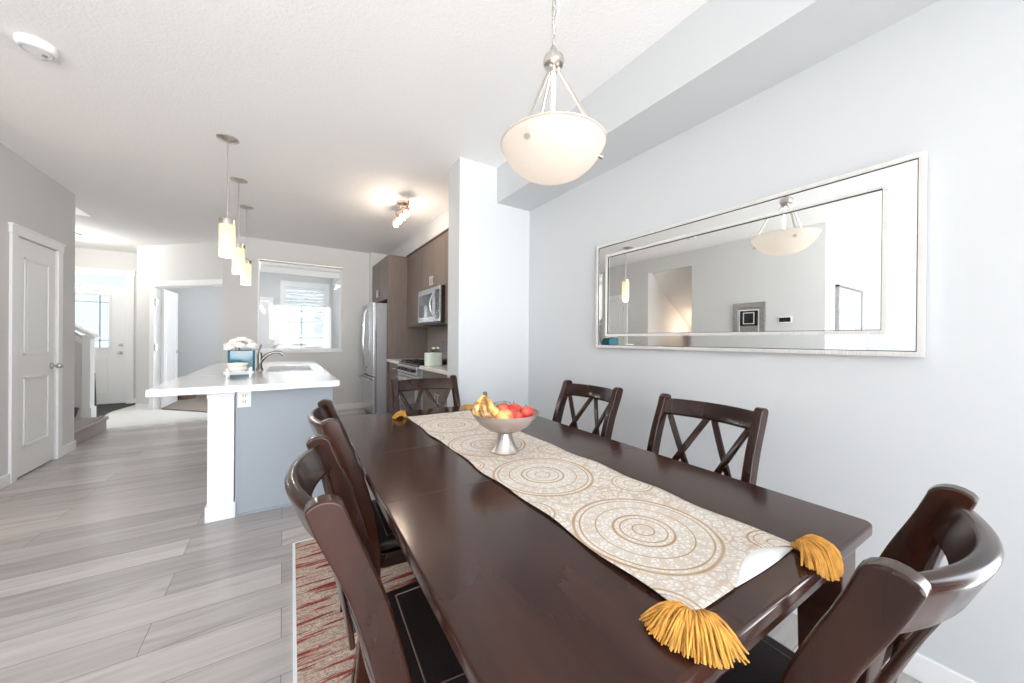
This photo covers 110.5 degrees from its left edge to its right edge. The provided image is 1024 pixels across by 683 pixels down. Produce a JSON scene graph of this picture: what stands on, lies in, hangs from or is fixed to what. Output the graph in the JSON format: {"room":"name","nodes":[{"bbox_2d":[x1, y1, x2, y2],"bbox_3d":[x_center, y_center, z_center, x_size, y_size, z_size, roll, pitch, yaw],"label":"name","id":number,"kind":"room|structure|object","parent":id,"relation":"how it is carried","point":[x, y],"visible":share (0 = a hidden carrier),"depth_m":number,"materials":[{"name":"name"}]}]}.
{"room":"dining room","nodes":[
{"label":"dining room","id":0,"kind":"room"},
{"bbox_2d":[0,143,74,476],"bbox_3d":[-3.634,-0.189,2.047,0.120,2.740,4.140,0,0,-33],"label":"wall","id":1,"kind":"structure","parent":0,"point":[30,199],"depth_m":3.19,"materials":[{"name":"white paint"}]},
{"bbox_2d":[8,222,65,483],"bbox_3d":[-4.349,0.099,3.225,0.197,2.145,0.842,0,0,-33],"label":"door","id":2,"kind":"structure","parent":1,"relation":"in","point":[35,380],"depth_m":3.20,"materials":[{"name":"white paint"}]},
{"bbox_2d":[0,440,76,488],"bbox_3d":[-3.643,1.133,2.059,0.134,0.095,4.154,0,0,-33],"label":"baseboard","id":3,"kind":"structure","parent":1,"relation":"attached to","point":[5,479],"depth_m":3.60,"materials":[{"name":"white paint"}]},
{"bbox_2d":[75,247,136,398],"bbox_3d":[-7.299,-0.230,6.251,1.343,2.740,0.120,0,0,-33],"label":"wall","id":4,"kind":"structure","parent":0,"point":[84,257],"depth_m":6.32,"materials":[{"name":"white paint"}]},
{"bbox_2d":[75,266,135,404],"bbox_3d":[-7.330,-0.065,6.184,1.100,2.410,0.161,0,0,-33],"label":"door","id":5,"kind":"structure","parent":4,"relation":"in","point":[104,304],"depth_m":6.31,"materials":[{"name":"white paint"}]},
{"bbox_2d":[136,241,222,409],"bbox_3d":[-5.178,-0.211,5.781,2.321,2.740,0.100,1,0,12],"label":"wall","id":6,"kind":"structure","parent":0,"point":[187,261],"depth_m":5.88,"materials":[{"name":"white paint"}]},
{"bbox_2d":[135,404,148,408],"bbox_3d":[-6.194,1.102,5.943,0.290,0.095,0.014,1,0,12],"label":"baseboard","id":7,"kind":"structure","parent":6,"relation":"attached to","point":[139,406],"depth_m":5.93,"materials":[{"name":"white paint"}]},
{"bbox_2d":[148,279,222,409],"bbox_3d":[-5.401,0.087,5.894,2.194,2.140,0.595,1,0,28],"label":"door frame","id":8,"kind":"structure","parent":6,"relation":"in","point":[168,341],"depth_m":5.97,"materials":[{"name":"white paint"}]},
{"bbox_2d":[164,272,339,377],"bbox_3d":[-4.882,-0.211,6.744,3.100,2.740,3.010,0,0,-33],"label":"wall","id":9,"kind":"structure","parent":0,"point":[199,308],"depth_m":7.45,"materials":[{"name":"white paint"}]},
{"bbox_2d":[259,297,273,348],"bbox_3d":[-5.780,0.079,7.829,0.860,2.140,0.067,0,0,-33],"label":"door","id":10,"kind":"structure","parent":9,"relation":"in","point":[266,303],"depth_m":7.99,"materials":[{"name":"white paint"}]},
{"bbox_2d":[280,280,329,348],"bbox_3d":[-4.902,-0.575,8.423,1.000,1.620,0.122,0,0,-33],"label":"window","id":11,"kind":"structure","parent":9,"relation":"in","point":[297,329],"depth_m":8.40,"materials":[{"name":"white paint"}]},
{"bbox_2d":[285,284,324,312],"bbox_3d":[-4.859,-0.985,8.360,0.820,0.620,0.050,0,0,-33],"label":"blind","id":12,"kind":"object","parent":11,"relation":"attached to","point":[288,287],"visible":1,"depth_m":8.34,"materials":[{"name":"white fabric"}]},
{"bbox_2d":[222,236,386,404],"bbox_3d":[-3.131,-0.194,5.958,2.696,2.740,0.210,0,0,-33],"label":"wall","id":13,"kind":"structure","parent":0,"point":[240,302],"depth_m":5.94,"materials":[{"name":"white paint"}]},
{"bbox_2d":[256,260,342,352],"bbox_3d":[-3.435,-0.539,5.803,1.202,1.455,0.144,0,0,-33],"label":"window","id":14,"kind":"structure","parent":13,"relation":"in","point":[299,350],"depth_m":5.78,"materials":[{"name":"white paint"}]},
{"bbox_2d":[257,258,342,322],"bbox_3d":[-3.389,-0.789,5.734,1.192,0.946,0.072,0,0,-33],"label":"roller blind","id":15,"kind":"object","parent":14,"relation":"attached to","point":[273,266],"visible":1,"depth_m":5.70,"materials":[{"name":"white fabric"}]},
{"bbox_2d":[334,403,362,409],"bbox_3d":[-3.409,1.126,5.763,2.032,0.095,0.014,0,0,-33],"label":"baseboard","id":16,"kind":"structure","parent":13,"relation":"attached to","point":[351,405],"depth_m":6.13,"materials":[{"name":"white paint"}]},
{"bbox_2d":[0,0,707,254],"bbox_3d":[-2.596,-1.602,2.568,5.800,0.100,12.650,0,0,-33],"label":"ceiling","id":17,"kind":"structure","parent":0,"point":[339,112],"depth_m":2.24,"materials":[{"name":"white paint"}]},
{"bbox_2d":[13,32,58,59],"bbox_3d":[-2.480,-1.527,1.852,0.144,0.044,0.144,0,0,-33],"label":"smoke detector","id":18,"kind":"object","parent":17,"relation":"attached to","point":[33,45],"visible":1,"depth_m":1.83,"materials":[{"name":"white paint"}]},
{"bbox_2d":[216,133,238,257],"bbox_3d":[-2.178,-1.096,2.716,0.140,0.905,0.140,0,0,-33],"label":"pendant lamp","id":19,"kind":"object","parent":17,"relation":"hanging from","point":[226,246],"visible":1,"depth_m":2.68,"materials":[{"name":"white glass"}]},
{"bbox_2d":[230,177,247,274],"bbox_3d":[-2.641,-1.102,3.429,0.140,0.905,0.140,0,0,-33],"label":"pendant lamp","id":20,"kind":"object","parent":17,"relation":"hanging from","point":[238,263],"visible":0.88,"depth_m":3.40,"materials":[{"name":"white glass"}]},
{"bbox_2d":[239,205,253,284],"bbox_3d":[-3.098,-1.107,4.134,0.140,0.905,0.140,0,0,-33],"label":"pendant lamp","id":21,"kind":"object","parent":17,"relation":"hanging from","point":[245,279],"visible":0.78,"depth_m":4.11,"materials":[{"name":"white glass"}]},
{"bbox_2d":[393,200,409,226],"bbox_3d":[-1.220,-1.431,3.938,0.120,0.226,0.488,0,0,-33],"label":"track light","id":22,"kind":"object","parent":17,"relation":"attached to","point":[405,212],"visible":1,"depth_m":3.90,"materials":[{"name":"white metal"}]},
{"bbox_2d":[500,0,606,184],"bbox_3d":[0.160,-1.074,1.368,0.403,0.903,0.403,0,0,-33],"label":"chandelier","id":23,"kind":"object","parent":17,"relation":"hanging from","point":[554,147],"visible":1,"depth_m":1.27,"materials":[{"name":"white glass"}]},
{"bbox_2d":[390,208,448,256],"bbox_3d":[-1.089,-1.425,4.974,0.344,0.240,3.640,0,0,-33],"label":"wall","id":24,"kind":"structure","parent":0,"point":[439,224],"depth_m":4.77,"materials":[{"name":"white paint"}]},
{"bbox_2d":[0,395,921,682],"bbox_3d":[-2.566,1.239,2.490,5.800,0.140,12.450,0,0,-33],"label":"floor","id":25,"kind":"structure","parent":0,"point":[112,570],"depth_m":1.85,"materials":[{"name":"grey wood"}]},
{"bbox_2d":[74,323,100,418],"bbox_3d":[-5.948,0.106,4.329,1.224,2.099,0.170,0,0,-33],"label":"wall","id":26,"kind":"structure","parent":25,"relation":"on","point":[84,371],"depth_m":4.55,"materials":[{"name":"white paint"}]},
{"bbox_2d":[74,416,108,444],"bbox_3d":[-5.588,0.890,3.859,1.380,0.540,0.990,0,0,-33],"label":"carpeted stairs","id":27,"kind":"structure","parent":25,"relation":"on","point":[84,428],"depth_m":4.28,"materials":[{"name":"grey carpet"}]},
{"bbox_2d":[74,407,78,418],"bbox_3d":[-5.450,0.905,4.346,0.196,0.150,0.196,0,0,-33],"label":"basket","id":28,"kind":"object","parent":27,"relation":"on","point":[76,409],"visible":0.16,"depth_m":4.38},
{"bbox_2d":[94,379,96,405],"bbox_3d":[-5.670,0.770,4.799,0.069,0.738,0.040,0,0,-33],"label":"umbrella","id":29,"kind":"object","parent":25,"relation":"on","point":[95,400],"visible":0.16,"depth_m":4.81,"materials":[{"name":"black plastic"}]},
{"bbox_2d":[177,394,196,399],"bbox_3d":[-6.392,0.938,6.952,0.340,0.375,0.340,0,0,-33],"label":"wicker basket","id":30,"kind":"object","parent":25,"relation":"on","point":[180,397],"visible":0.2,"depth_m":6.84,"materials":[{"name":"brown wicker"}]},
{"bbox_2d":[146,361,339,523],"bbox_3d":[-2.365,0.728,3.377,0.983,0.920,2.670,0,0,-33],"label":"kitchen island","id":31,"kind":"object","parent":25,"relation":"on","point":[251,450],"visible":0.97,"depth_m":2.48,"materials":[{"name":"grey paint"}]},
{"bbox_2d":[146,361,339,396],"bbox_3d":[-2.361,0.288,3.376,0.983,0.040,2.670,0,0,-33],"label":"island countertop","id":32,"kind":"structure","parent":31,"relation":"on","point":[210,379],"depth_m":2.49,"materials":[{"name":"white stone"}]},
{"bbox_2d":[223,367,253,378],"bbox_3d":[-2.043,0.237,2.659,0.176,0.071,0.112,0,0,-33],"label":"candle stand","id":33,"kind":"object","parent":32,"relation":"on","point":[250,372],"visible":0.97,"depth_m":2.63,"materials":[{"name":"white paint"}]},
{"bbox_2d":[226,362,247,370],"bbox_3d":[-2.051,0.190,2.653,0.132,0.064,0.132,0,0,-33],"label":"candle jar","id":34,"kind":"object","parent":33,"relation":"on","point":[236,366],"visible":0.99,"depth_m":2.61,"materials":[{"name":"white ceramic"}]},
{"bbox_2d":[227,350,254,373],"bbox_3d":[-2.254,0.173,2.950,0.176,0.195,0.176,0,0,-41],"label":"vase","id":35,"kind":"object","parent":32,"relation":"on","point":[247,356],"visible":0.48,"depth_m":2.89,"materials":[{"name":"blue glass"}]},
{"bbox_2d":[223,344,236,350],"bbox_3d":[-2.287,0.073,2.880,0.094,0.093,0.091,1,0,38],"label":"rose","id":36,"kind":"object","parent":35,"relation":"in","point":[229,347],"visible":0.94,"depth_m":2.85,"materials":[{"name":"white plant"}]},
{"bbox_2d":[228,339,239,343],"bbox_3d":[-2.301,0.026,2.951,0.094,0.092,0.093,0,0,-14],"label":"rose","id":37,"kind":"object","parent":35,"relation":"in","point":[232,341],"visible":0.65,"depth_m":2.92,"materials":[{"name":"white plant"}]},
{"bbox_2d":[233,342,246,349],"bbox_3d":[-2.219,0.055,2.897,0.092,0.092,0.094,0,0,-18],"label":"rose","id":38,"kind":"object","parent":35,"relation":"in","point":[238,345],"visible":0.99,"depth_m":2.87,"materials":[{"name":"white plant"}]},
{"bbox_2d":[235,337,248,341],"bbox_3d":[-2.249,0.010,2.952,0.094,0.089,0.094,1,0,35],"label":"rose","id":39,"kind":"object","parent":35,"relation":"in","point":[239,339],"visible":1,"depth_m":2.93,"materials":[{"name":"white plant"}]},
{"bbox_2d":[244,344,256,349],"bbox_3d":[-2.176,0.069,2.953,0.094,0.093,0.091,0,0,-30],"label":"rose","id":40,"kind":"object","parent":35,"relation":"in","point":[248,346],"visible":0.97,"depth_m":2.94,"materials":[{"name":"white plant"}]},
{"bbox_2d":[256,344,284,369],"bbox_3d":[-2.295,0.150,3.376,0.232,0.237,0.060,0,0,-33],"label":"kitchen faucet","id":41,"kind":"object","parent":32,"relation":"on","point":[260,358],"visible":1,"depth_m":3.33,"materials":[{"name":"silver metal"}]},
{"bbox_2d":[269,369,309,371],"bbox_3d":[-2.188,0.398,3.501,0.360,0.175,0.750,0,0,-33],"label":"sink","id":42,"kind":"object","parent":32,"relation":"in","point":[295,369],"visible":0.06,"depth_m":3.80,"materials":[{"name":"silver metal"}]},
{"bbox_2d":[237,391,250,407],"bbox_3d":[-1.840,0.395,2.440,0.076,0.120,0.009,0,0,-33],"label":"power outlet","id":43,"kind":"object","parent":31,"relation":"attached to","point":[243,398],"visible":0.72,"depth_m":2.44,"materials":[{"name":"white paint"}]},
{"bbox_2d":[293,538,416,682],"bbox_3d":[-0.004,1.207,1.470,1.536,0.012,2.410,0,0,-32],"label":"area rug","id":44,"kind":"object","parent":25,"relation":"on","point":[322,653],"visible":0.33,"depth_m":1.54,"materials":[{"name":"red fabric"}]},
{"bbox_2d":[307,399,406,682],"bbox_3d":[-0.503,0.725,1.468,0.602,0.942,0.464,0,0,-30],"label":"dining chair","id":45,"kind":"object","parent":44,"relation":"on","point":[324,419],"visible":0.33,"depth_m":1.22,"materials":[{"name":"brown wood"}]},
{"bbox_2d":[284,434,468,682],"bbox_3d":[-0.217,0.729,0.891,0.602,0.942,0.464,0,0,-30],"label":"dining chair","id":46,"kind":"object","parent":44,"relation":"on","point":[401,639],"visible":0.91,"depth_m":0.69,"materials":[{"name":"brown wood"}]},
{"bbox_2d":[391,375,460,411],"bbox_3d":[-0.499,0.723,2.327,0.464,0.942,0.602,0,0,-32],"label":"dining chair","id":47,"kind":"object","parent":44,"relation":"on","point":[397,386],"visible":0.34,"depth_m":2.54,"materials":[{"name":"brown wood"}]},
{"bbox_2d":[552,380,622,438],"bbox_3d":[0.284,0.731,2.074,0.602,0.942,0.464,0,0,-32],"label":"dining chair","id":48,"kind":"object","parent":44,"relation":"on","point":[613,396],"visible":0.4,"depth_m":2.20,"materials":[{"name":"brown wood"}]},
{"bbox_2d":[339,403,871,682],"bbox_3d":[-0.049,0.826,1.481,1.052,0.748,1.998,0,0,-32],"label":"dining table","id":49,"kind":"object","parent":44,"relation":"on","point":[516,597],"visible":0.54,"depth_m":0.76,"materials":[{"name":"brown wood"}]},
{"bbox_2d":[392,404,843,669],"bbox_3d":[0.005,0.445,1.412,0.559,0.065,1.908,0,0,-32],"label":"table runner","id":50,"kind":"object","parent":49,"relation":"on","point":[692,556],"visible":0.98,"depth_m":0.83,"materials":[{"name":"beige fabric"}]},
{"bbox_2d":[471,408,539,454],"bbox_3d":[-0.028,0.365,1.439,0.278,0.160,0.278,0,0,-33],"label":"fruit bowl","id":51,"kind":"object","parent":50,"relation":"on","point":[504,444],"visible":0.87,"depth_m":1.38,"materials":[{"name":"silver metal"}]},
{"bbox_2d":[472,391,498,421],"bbox_3d":[-0.079,0.274,1.404,0.154,0.139,0.070,1,0,17],"label":"banana bunch","id":52,"kind":"object","parent":51,"relation":"in","point":[483,405],"visible":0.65,"depth_m":1.39,"materials":[{"name":"yellow food"}]},
{"bbox_2d":[496,401,508,410],"bbox_3d":[-0.039,0.286,1.505,0.066,0.068,0.066,1,0,39],"label":"apple","id":53,"kind":"object","parent":51,"relation":"in","point":[503,405],"visible":0.51,"depth_m":1.48,"materials":[{"name":"red food"}]},
{"bbox_2d":[494,401,510,405],"bbox_3d":[-0.048,0.270,1.508,0.100,0.031,0.036,0,0,-33],"label":"leaf sprig","id":54,"kind":"object","parent":51,"relation":"in","point":[498,402],"visible":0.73,"depth_m":1.50,"materials":[{"name":"grey"}]},
{"bbox_2d":[495,409,514,418],"bbox_3d":[-0.028,0.303,1.391,0.076,0.072,0.092,1,0,18],"label":"mango","id":55,"kind":"object","parent":51,"relation":"in","point":[504,413],"visible":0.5,"depth_m":1.36,"materials":[{"name":"yellow food"}]},
{"bbox_2d":[509,401,520,410],"bbox_3d":[0.010,0.292,1.510,0.068,0.070,0.068,0,0,-9],"label":"apple","id":56,"kind":"object","parent":51,"relation":"in","point":[513,406],"visible":0.45,"depth_m":1.49,"materials":[{"name":"red food"}]},
{"bbox_2d":[512,409,523,418],"bbox_3d":[0.017,0.309,1.443,0.066,0.068,0.066,1,0,37],"label":"apple","id":57,"kind":"object","parent":51,"relation":"in","point":[517,414],"visible":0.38,"depth_m":1.42,"materials":[{"name":"red food"}]},
{"bbox_2d":[520,404,533,417],"bbox_3d":[0.060,0.292,1.464,0.062,0.064,0.062,0,0,-6],"label":"apple","id":58,"kind":"object","parent":51,"relation":"in","point":[527,411],"visible":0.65,"depth_m":1.44,"materials":[{"name":"red food"}]},
{"bbox_2d":[647,393,768,484],"bbox_3d":[0.683,0.735,1.485,0.602,0.942,0.464,0,0,-32],"label":"dining chair","id":59,"kind":"object","parent":44,"relation":"on","point":[753,423],"visible":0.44,"depth_m":1.57,"materials":[{"name":"brown wood"}]},
{"bbox_2d":[714,483,1003,682],"bbox_3d":[0.502,0.736,0.737,0.464,0.942,0.602,0,0,-33],"label":"dining chair","id":60,"kind":"object","parent":44,"relation":"on","point":[893,601],"visible":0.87,"depth_m":0.47,"materials":[{"name":"brown wood"}]},
{"bbox_2d":[359,303,386,414],"bbox_3d":[-2.006,0.305,5.836,0.883,1.760,0.880,0,0,-33],"label":"refrigerator","id":61,"kind":"object","parent":25,"relation":"on","point":[374,315],"visible":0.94,"depth_m":5.35,"materials":[{"name":"grey metal"}]},
{"bbox_2d":[389,362,399,412],"bbox_3d":[-1.418,0.752,5.178,0.624,0.879,0.724,0,0,-33],"label":"base cabinet","id":62,"kind":"object","parent":25,"relation":"on","point":[393,371],"visible":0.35,"depth_m":5.21,"materials":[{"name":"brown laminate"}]},
{"bbox_2d":[386,358,423,363],"bbox_3d":[-1.416,0.292,5.175,0.631,0.040,0.726,0,0,-33],"label":"countertop","id":63,"kind":"structure","parent":62,"relation":"on","point":[396,361],"depth_m":5.18,"materials":[{"name":"white stone"}]},
{"bbox_2d":[372,255,427,412],"bbox_3d":[-1.915,-0.057,5.941,0.666,2.485,1.098,0,0,-33],"label":"tall cabinet","id":64,"kind":"object","parent":25,"relation":"on","point":[389,275],"visible":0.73,"depth_m":5.43,"materials":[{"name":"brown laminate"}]},
{"bbox_2d":[396,341,447,410],"bbox_3d":[-1.040,0.587,4.510,0.713,1.180,0.794,0,0,-33],"label":"range","id":65,"kind":"object","parent":25,"relation":"on","point":[408,368],"visible":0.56,"depth_m":4.31,"materials":[{"name":"grey metal"}]},
{"bbox_2d":[396,372,420,410],"bbox_3d":[-1.296,0.700,4.346,0.106,0.590,0.794,0,0,-33],"label":"oven","id":66,"kind":"object","parent":65,"relation":"in","point":[411,396],"depth_m":4.25,"materials":[{"name":"silver glass"}]},
{"bbox_2d":[399,361,446,366],"bbox_3d":[-1.011,0.282,4.526,0.640,0.020,0.794,0,0,-33],"label":"cooktop","id":67,"kind":"object","parent":65,"relation":"in","point":[401,363],"depth_m":4.29,"materials":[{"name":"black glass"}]},
{"bbox_2d":[423,370,446,408],"bbox_3d":[-0.519,0.763,3.784,0.624,0.879,0.981,0,0,-33],"label":"base cabinet","id":68,"kind":"object","parent":25,"relation":"on","point":[438,395],"visible":0.17,"depth_m":3.75,"materials":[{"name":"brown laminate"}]},
{"bbox_2d":[420,365,446,374],"bbox_3d":[-0.517,0.303,3.780,0.631,0.040,0.986,0,0,-33],"label":"countertop","id":69,"kind":"structure","parent":68,"relation":"on","point":[442,369],"depth_m":3.72,"materials":[{"name":"white stone"}]},
{"bbox_2d":[424,347,441,365],"bbox_3d":[-0.883,0.172,3.989,0.196,0.215,0.120,0,0,-43],"label":"canister","id":70,"kind":"object","parent":69,"relation":"on","point":[432,358],"visible":1,"depth_m":3.94,"materials":[{"name":"ceramic"}]},
{"bbox_2d":[447,157,529,407],"bbox_3d":[-0.206,-0.163,3.249,0.716,2.740,0.233,0,0,-33],"label":"wall","id":71,"kind":"structure","parent":0,"point":[488,240],"depth_m":3.11,"materials":[{"name":"white paint"}]},
{"bbox_2d":[497,0,939,210],"bbox_3d":[1.460,-1.359,1.006,0.359,0.310,5.327,0,0,-33],"label":"ceiling beam","id":72,"kind":"structure","parent":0,"point":[724,54],"depth_m":1.65,"materials":[{"name":"white paint"}]},
{"bbox_2d":[528,0,1023,682],"bbox_3d":[0.547,-0.156,2.880,0.150,2.740,9.750,0,0,-33],"label":"wall","id":73,"kind":"structure","parent":0,"point":[865,437],"depth_m":1.38,"materials":[{"name":"white paint"}]},
{"bbox_2d":[407,247,444,327],"bbox_3d":[-1.296,-0.750,5.244,0.364,1.085,0.726,0,0,-33],"label":"upper cabinet","id":74,"kind":"object","parent":73,"relation":"attached to","point":[415,260],"visible":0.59,"depth_m":5.16,"materials":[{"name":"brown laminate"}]},
{"bbox_2d":[423,232,445,289],"bbox_3d":[-0.880,-0.977,4.601,0.364,0.620,0.794,0,0,-33],"label":"upper cabinet","id":75,"kind":"object","parent":73,"relation":"attached to","point":[434,251],"visible":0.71,"depth_m":4.48,"materials":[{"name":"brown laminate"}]},
{"bbox_2d":[418,285,447,325],"bbox_3d":[-0.921,-0.440,4.578,0.452,0.445,0.792,0,0,-33],"label":"microwave","id":76,"kind":"object","parent":75,"relation":"attached to","point":[431,301],"visible":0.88,"depth_m":4.36,"materials":[{"name":"silver metal"}]},
{"bbox_2d":[427,325,447,351],"bbox_3d":[-0.658,0.030,4.597,0.012,0.500,2.520,0,0,-33],"label":"backsplash","id":77,"kind":"structure","parent":73,"relation":"attached to","point":[436,335],"depth_m":5.32,"materials":[{"name":"tile"}]},
{"bbox_2d":[445,230,448,323],"bbox_3d":[-0.398,-0.739,3.851,0.364,1.085,0.983,0,0,-33],"label":"upper cabinet","id":78,"kind":"object","parent":73,"relation":"attached to","point":[447,232],"visible":0.17,"depth_m":4.15,"materials":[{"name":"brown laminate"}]},
{"bbox_2d":[406,227,448,256],"bbox_3d":[-0.796,-1.294,4.500,0.364,0.015,2.513,0,0,-33],"label":"trim","id":79,"kind":"structure","parent":78,"relation":"attached to","point":[447,229],"depth_m":4.63,"materials":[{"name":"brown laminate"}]},
{"bbox_2d":[595,150,927,356],"bbox_3d":[1.049,-0.315,1.929,0.036,0.735,1.578,0,0,-33],"label":"wall mirror","id":80,"kind":"object","parent":73,"relation":"attached to","point":[836,265],"visible":1,"depth_m":1.61,"materials":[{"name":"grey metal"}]},
{"bbox_2d":[792,608,977,682],"bbox_3d":[0.974,1.172,2.051,0.014,0.095,3.077,0,0,-33],"label":"baseboard","id":81,"kind":"structure","parent":73,"relation":"attached to","point":[921,668],"depth_m":1.25,"materials":[{"name":"white paint"}]},
{"bbox_3d":[-6.659,1.139,5.264,1.125,0.018,2.250,0,0,-33],"label":"floor","id":82,"kind":"structure","parent":0,"visible":0},
{"bbox_2d":[96,403,135,416],"bbox_3d":[-6.614,1.124,5.347,0.989,0.009,1.940,0,0,-33],"label":"door mat","id":83,"kind":"object","parent":82,"relation":"on","point":[101,410],"visible":0.16,"depth_m":5.96,"materials":[{"name":"grey"}]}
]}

